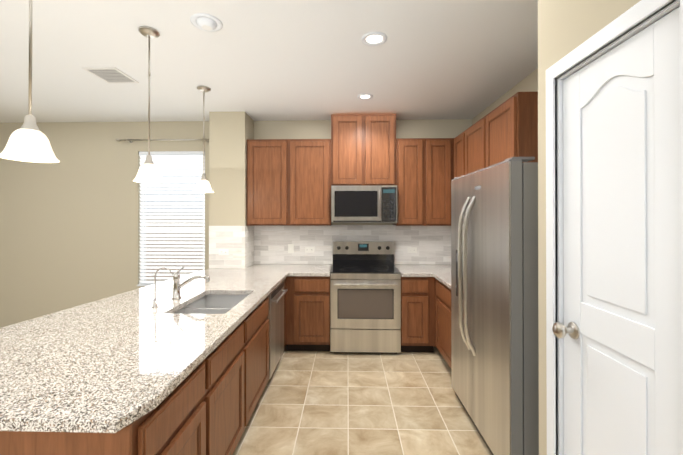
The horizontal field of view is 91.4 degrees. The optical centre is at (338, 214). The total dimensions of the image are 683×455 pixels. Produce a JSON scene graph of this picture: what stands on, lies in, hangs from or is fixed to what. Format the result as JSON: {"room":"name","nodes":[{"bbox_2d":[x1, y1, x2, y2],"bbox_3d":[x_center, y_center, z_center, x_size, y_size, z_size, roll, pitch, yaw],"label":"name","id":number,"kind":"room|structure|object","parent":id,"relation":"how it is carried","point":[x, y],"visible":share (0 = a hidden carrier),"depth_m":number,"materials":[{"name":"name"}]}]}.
{"room":"kitchen","nodes":[
{"label":"kitchen","id":0,"kind":"room"},
{"bbox_2d":[208,111,255,268],"bbox_3d":[-1.292,0.152,4.042,0.415,2.700,0.350,0,0,2],"label":"wall","id":1,"kind":"structure","parent":0,"point":[228,132],"depth_m":3.87,"materials":[{"name":"beige paint"}]},
{"bbox_2d":[209,226,244,268],"bbox_3d":[-1.294,0.374,3.862,0.423,0.493,0.008,0,0,2],"label":"backsplash","id":2,"kind":"structure","parent":1,"relation":"attached to","point":[232,238],"depth_m":3.86,"materials":[{"name":"tile"}]},
{"bbox_2d":[219,249,228,254],"bbox_3d":[-1.330,0.432,3.855,0.115,0.070,0.007,0,0,2],"label":"electrical outlet","id":3,"kind":"object","parent":2,"relation":"attached to","point":[223,251],"visible":1,"depth_m":3.85,"materials":[{"name":"white plastic"}]},
{"bbox_2d":[245,226,256,267],"bbox_3d":[-1.081,0.375,4.040,0.008,0.493,0.330,0,0,2],"label":"backsplash","id":4,"kind":"structure","parent":1,"relation":"attached to","point":[247,246],"depth_m":4.07,"materials":[{"name":"tile"}]},
{"bbox_2d":[247,139,331,225],"bbox_3d":[-0.584,-0.380,4.058,0.995,1.015,0.337,0,0,2],"label":"upper cabinet","id":5,"kind":"object","parent":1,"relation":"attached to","point":[288,182],"visible":0.96,"depth_m":3.90,"materials":[{"name":"brown wood"}]},
{"bbox_2d":[0,119,471,327],"bbox_3d":[-2.078,0.154,4.328,7.740,2.700,0.120,0,0,2],"label":"wall","id":6,"kind":"structure","parent":0,"point":[68,228],"depth_m":4.30,"materials":[{"name":"beige paint"}]},
{"bbox_2d":[116,138,208,142],"bbox_3d":[-2.184,-0.942,4.223,1.255,0.040,0.103,0,0,2],"label":"curtain rod","id":7,"kind":"object","parent":6,"relation":"attached to","point":[132,140],"visible":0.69,"depth_m":4.19,"materials":[{"name":"silver metal"}]},
{"bbox_2d":[137,155,204,285],"bbox_3d":[-2.144,0.049,4.311,0.868,1.728,0.120,0,0,2],"label":"window","id":8,"kind":"structure","parent":6,"relation":"in","point":[145,244],"depth_m":4.33,"materials":[{"name":"white paint"}]},
{"bbox_2d":[139,151,204,283],"bbox_3d":[-2.144,0.038,4.295,0.854,1.703,0.041,0,0,2],"label":"window blinds","id":9,"kind":"object","parent":8,"relation":"attached to","point":[165,163],"visible":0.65,"depth_m":4.29,"materials":[{"name":"white plastic"}]},
{"bbox_2d":[257,225,450,264],"bbox_3d":[0.295,0.376,4.200,2.749,0.493,0.007,0,0,2],"label":"backsplash","id":10,"kind":"structure","parent":6,"relation":"attached to","point":[433,243],"depth_m":4.20,"materials":[{"name":"tile"}]},
{"bbox_2d":[288,244,293,252],"bbox_3d":[-0.606,0.428,4.213,0.070,0.115,0.013,0,0,2],"label":"light switch","id":11,"kind":"object","parent":10,"relation":"attached to","point":[290,248],"visible":1,"depth_m":4.21,"materials":[{"name":"white plastic"}]},
{"bbox_2d":[305,247,313,252],"bbox_3d":[-0.366,0.443,4.209,0.115,0.070,0.007,0,0,2],"label":"electrical outlet","id":12,"kind":"object","parent":10,"relation":"attached to","point":[309,249],"visible":1,"depth_m":4.21,"materials":[{"name":"white plastic"}]},
{"bbox_2d":[408,247,416,252],"bbox_3d":[0.919,0.443,4.175,0.115,0.070,0.007,0,0,2],"label":"electrical outlet","id":13,"kind":"object","parent":10,"relation":"attached to","point":[412,249],"visible":1,"depth_m":4.17,"materials":[{"name":"white plastic"}]},
{"bbox_2d":[331,114,395,185],"bbox_3d":[0.293,-0.754,4.037,0.757,0.837,0.337,0,0,2],"label":"upper cabinet","id":14,"kind":"object","parent":6,"relation":"attached to","point":[363,149],"visible":1,"depth_m":3.87,"materials":[{"name":"brown wood"}]},
{"bbox_2d":[331,185,396,222],"bbox_3d":[0.295,-0.117,3.975,0.748,0.429,0.455,0,0,2],"label":"microwave","id":15,"kind":"object","parent":14,"relation":"attached to","point":[363,204],"visible":1,"depth_m":3.79,"materials":[{"name":"silver metal"}]},
{"bbox_2d":[393,138,451,225],"bbox_3d":[0.994,-0.380,4.016,0.641,1.015,0.337,0,0,2],"label":"upper cabinet","id":16,"kind":"object","parent":6,"relation":"attached to","point":[423,173],"visible":0.96,"depth_m":3.85,"materials":[{"name":"brown wood"}]},
{"bbox_2d":[0,0,537,122],"bbox_3d":[-1.586,-1.264,0.265,9.000,0.100,8.450,0,0,2],"label":"ceiling","id":17,"kind":"structure","parent":0,"point":[275,60],"depth_m":2.57,"materials":[{"name":"white paint"}]},
{"bbox_2d":[0,0,59,162],"bbox_3d":[-1.228,-0.715,1.329,0.184,0.988,0.184,0,0,2],"label":"pendant light","id":18,"kind":"object","parent":17,"relation":"hanging from","point":[28,140],"visible":1,"depth_m":1.31,"materials":[{"name":"white glass"}]},
{"bbox_2d":[82,67,138,83],"bbox_3d":[-1.957,-1.198,2.876,0.280,0.008,0.310,0,0,2],"label":"ceiling vent","id":19,"kind":"object","parent":17,"relation":"in","point":[109,75],"visible":0.94,"depth_m":2.85,"materials":[{"name":"white metal"}]},
{"bbox_2d":[133,26,163,182],"bbox_3d":[-1.245,-0.711,2.189,0.184,0.988,0.184,0,0,2],"label":"pendant light","id":20,"kind":"object","parent":17,"relation":"hanging from","point":[148,171],"visible":1,"depth_m":2.17,"materials":[{"name":"white glass"}]},
{"bbox_2d":[194,86,213,192],"bbox_3d":[-1.279,-0.707,3.160,0.184,0.988,0.184,0,0,2],"label":"pendant light","id":21,"kind":"object","parent":17,"relation":"hanging from","point":[203,185],"visible":1,"depth_m":3.13,"materials":[{"name":"white glass"}]},
{"bbox_2d":[190,13,222,31],"bbox_3d":[-0.827,-1.188,2.090,0.190,0.034,0.190,0,0,2],"label":"recessed light","id":22,"kind":"object","parent":17,"relation":"in","point":[207,22],"visible":1,"depth_m":2.06,"materials":[{"name":"white paint"}]},
{"bbox_2d":[357,93,372,99],"bbox_3d":[0.267,-1.195,3.381,0.164,0.009,0.164,0,0,2],"label":"recessed light","id":23,"kind":"object","parent":17,"relation":"in","point":[365,96],"visible":1,"depth_m":3.37,"materials":[{"name":"white paint"}]},
{"bbox_2d":[361,32,386,45],"bbox_3d":[0.243,-1.200,2.282,0.176,0.009,0.176,0,0,2],"label":"recessed light","id":24,"kind":"object","parent":17,"relation":"in","point":[374,38],"visible":1,"depth_m":2.27,"materials":[{"name":"white paint"}]},
{"bbox_2d":[233,344,491,454],"bbox_3d":[-1.586,1.536,0.253,9.000,0.100,8.450,0,0,2],"label":"floor","id":25,"kind":"structure","parent":0,"point":[333,403],"depth_m":2.56,"materials":[{"name":"tile"}]},
{"bbox_2d":[0,346,219,454],"bbox_3d":[-1.063,1.072,1.339,0.892,0.838,0.609,0,0,2],"label":"base cabinet","id":26,"kind":"object","parent":25,"relation":"on","point":[207,405],"depth_m":1.21,"materials":[{"name":"brown wood"}]},
{"bbox_2d":[218,316,247,454],"bbox_3d":[-1.049,1.074,1.803,0.890,0.838,0.628,0,0,2],"label":"base cabinet","id":27,"kind":"object","parent":25,"relation":"on","point":[234,348],"depth_m":1.93,"materials":[{"name":"brown wood"}]},
{"bbox_2d":[248,296,268,421],"bbox_3d":[-1.032,1.077,2.437,0.890,0.838,0.755,0,0,2],"label":"base cabinet","id":28,"kind":"object","parent":25,"relation":"on","point":[258,321],"depth_m":2.44,"materials":[{"name":"brown wood"}]},
{"bbox_2d":[268,280,287,378],"bbox_3d":[-0.859,1.079,3.122,0.681,0.829,0.612,0,0,2],"label":"dishwasher","id":29,"kind":"object","parent":25,"relation":"on","point":[276,319],"visible":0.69,"depth_m":3.01,"materials":[{"name":"silver metal"}]},
{"bbox_2d":[284,278,285,346],"bbox_3d":[-1.012,1.081,3.526,0.872,0.838,0.176,0,0,2],"label":"base cabinet","id":30,"kind":"object","parent":25,"relation":"on","point":[285,278],"depth_m":3.54,"materials":[{"name":"brown wood"}]},
{"bbox_2d":[0,264,295,432],"bbox_3d":[-1.183,0.636,2.620,1.230,0.039,3.237,0,0,2],"label":"countertop","id":31,"kind":"structure","parent":30,"relation":"on","point":[115,363],"depth_m":1.49,"materials":[{"name":"stone"}]},
{"bbox_2d":[150,267,172,307],"bbox_3d":[-1.173,0.482,2.212,0.143,0.265,0.061,0,0,2],"label":"tap","id":32,"kind":"object","parent":31,"relation":"on","point":[155,305],"visible":1,"depth_m":2.22,"materials":[{"name":"silver metal"}]},
{"bbox_2d":[172,266,209,298],"bbox_3d":[-1.090,0.495,2.459,0.280,0.239,0.067,0,0,2],"label":"faucet","id":33,"kind":"object","parent":31,"relation":"on","point":[177,286],"visible":1,"depth_m":2.45,"materials":[{"name":"silver metal"}]},
{"bbox_2d":[173,295,247,313],"bbox_3d":[-0.894,0.745,2.404,0.470,0.178,0.740,0,0,2],"label":"sink","id":34,"kind":"object","parent":31,"relation":"in","point":[214,304],"visible":0.06,"depth_m":2.75,"materials":[{"name":"silver metal"}]},
{"bbox_2d":[288,264,332,275],"bbox_3d":[-0.310,0.641,3.891,0.447,0.039,0.651,0,0,2],"label":"countertop","id":35,"kind":"structure","parent":30,"relation":"on","point":[301,269],"depth_m":3.72,"materials":[{"name":"stone"}]},
{"bbox_2d":[286,274,330,350],"bbox_3d":[-0.326,1.083,3.895,0.481,0.838,0.637,0,0,2],"label":"base cabinet","id":36,"kind":"object","parent":25,"relation":"on","point":[308,328],"visible":0.92,"depth_m":3.58,"materials":[{"name":"brown wood"}]},
{"bbox_2d":[330,241,400,353],"bbox_3d":[0.293,0.914,3.840,0.748,1.175,0.700,0,0,2],"label":"range","id":37,"kind":"object","parent":25,"relation":"on","point":[365,298],"visible":1,"depth_m":3.56,"materials":[{"name":"silver metal"}]},
{"bbox_2d":[400,277,427,351],"bbox_3d":[0.856,1.083,3.834,0.367,0.838,0.696,0,0,2],"label":"base cabinet","id":38,"kind":"object","parent":25,"relation":"on","point":[425,314],"depth_m":3.55,"materials":[{"name":"brown wood"}]},
{"bbox_2d":[394,264,431,276],"bbox_3d":[0.835,0.641,3.860,0.321,0.039,0.651,0,0,2],"label":"countertop","id":39,"kind":"structure","parent":38,"relation":"on","point":[406,270],"depth_m":3.72,"materials":[{"name":"stone"}]},
{"bbox_2d":[424,265,450,288],"bbox_3d":[1.316,0.639,3.466,0.662,0.039,1.413,0,0,2],"label":"countertop","id":40,"kind":"structure","parent":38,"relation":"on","point":[442,273],"depth_m":3.53,"materials":[{"name":"stone"}]},
{"bbox_2d":[436,279,450,367],"bbox_3d":[1.318,1.079,3.111,0.637,0.838,0.707,0,0,2],"label":"base cabinet","id":41,"kind":"object","parent":25,"relation":"on","point":[443,293],"depth_m":3.20,"materials":[{"name":"brown wood"}]},
{"bbox_2d":[451,157,538,454],"bbox_3d":[1.223,0.594,2.256,0.770,1.802,0.996,0,0,2],"label":"refrigerator","id":42,"kind":"object","parent":25,"relation":"on","point":[494,311],"visible":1,"depth_m":1.90,"materials":[{"name":"silver metal"}]},
{"bbox_2d":[472,73,531,124],"bbox_3d":[1.691,0.147,2.758,0.120,2.700,2.760,0,0,2],"label":"wall","id":43,"kind":"structure","parent":0,"point":[525,85],"depth_m":3.21,"materials":[{"name":"beige paint"}]},
{"bbox_2d":[452,92,537,178],"bbox_3d":[1.470,-0.383,3.294,0.344,1.015,1.756,0,0,2],"label":"upper cabinet","id":44,"kind":"object","parent":43,"relation":"attached to","point":[506,129],"visible":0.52,"depth_m":2.67,"materials":[{"name":"brown wood"}]},
{"bbox_2d":[532,0,640,454],"bbox_3d":[0.895,0.130,-1.243,0.120,2.700,5.520,0,0,2],"label":"wall","id":45,"kind":"structure","parent":0,"point":[563,25],"depth_m":1.46,"materials":[{"name":"beige paint"}]},
{"bbox_2d":[546,0,682,454],"bbox_3d":[0.926,0.432,1.111,0.180,2.116,0.652,0,0,2],"label":"pantry door","id":46,"kind":"structure","parent":45,"relation":"in","point":[614,231],"depth_m":1.09,"materials":[{"name":"white paint"}]},
{"label":"outside","id":47,"kind":"structure","parent":0,"visible":0},
{"bbox_2d":[146,158,202,280],"bbox_3d":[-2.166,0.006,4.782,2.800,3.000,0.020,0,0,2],"label":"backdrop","id":48,"kind":"structure","parent":47,"point":[174,233],"depth_m":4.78,"materials":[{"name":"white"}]}
]}

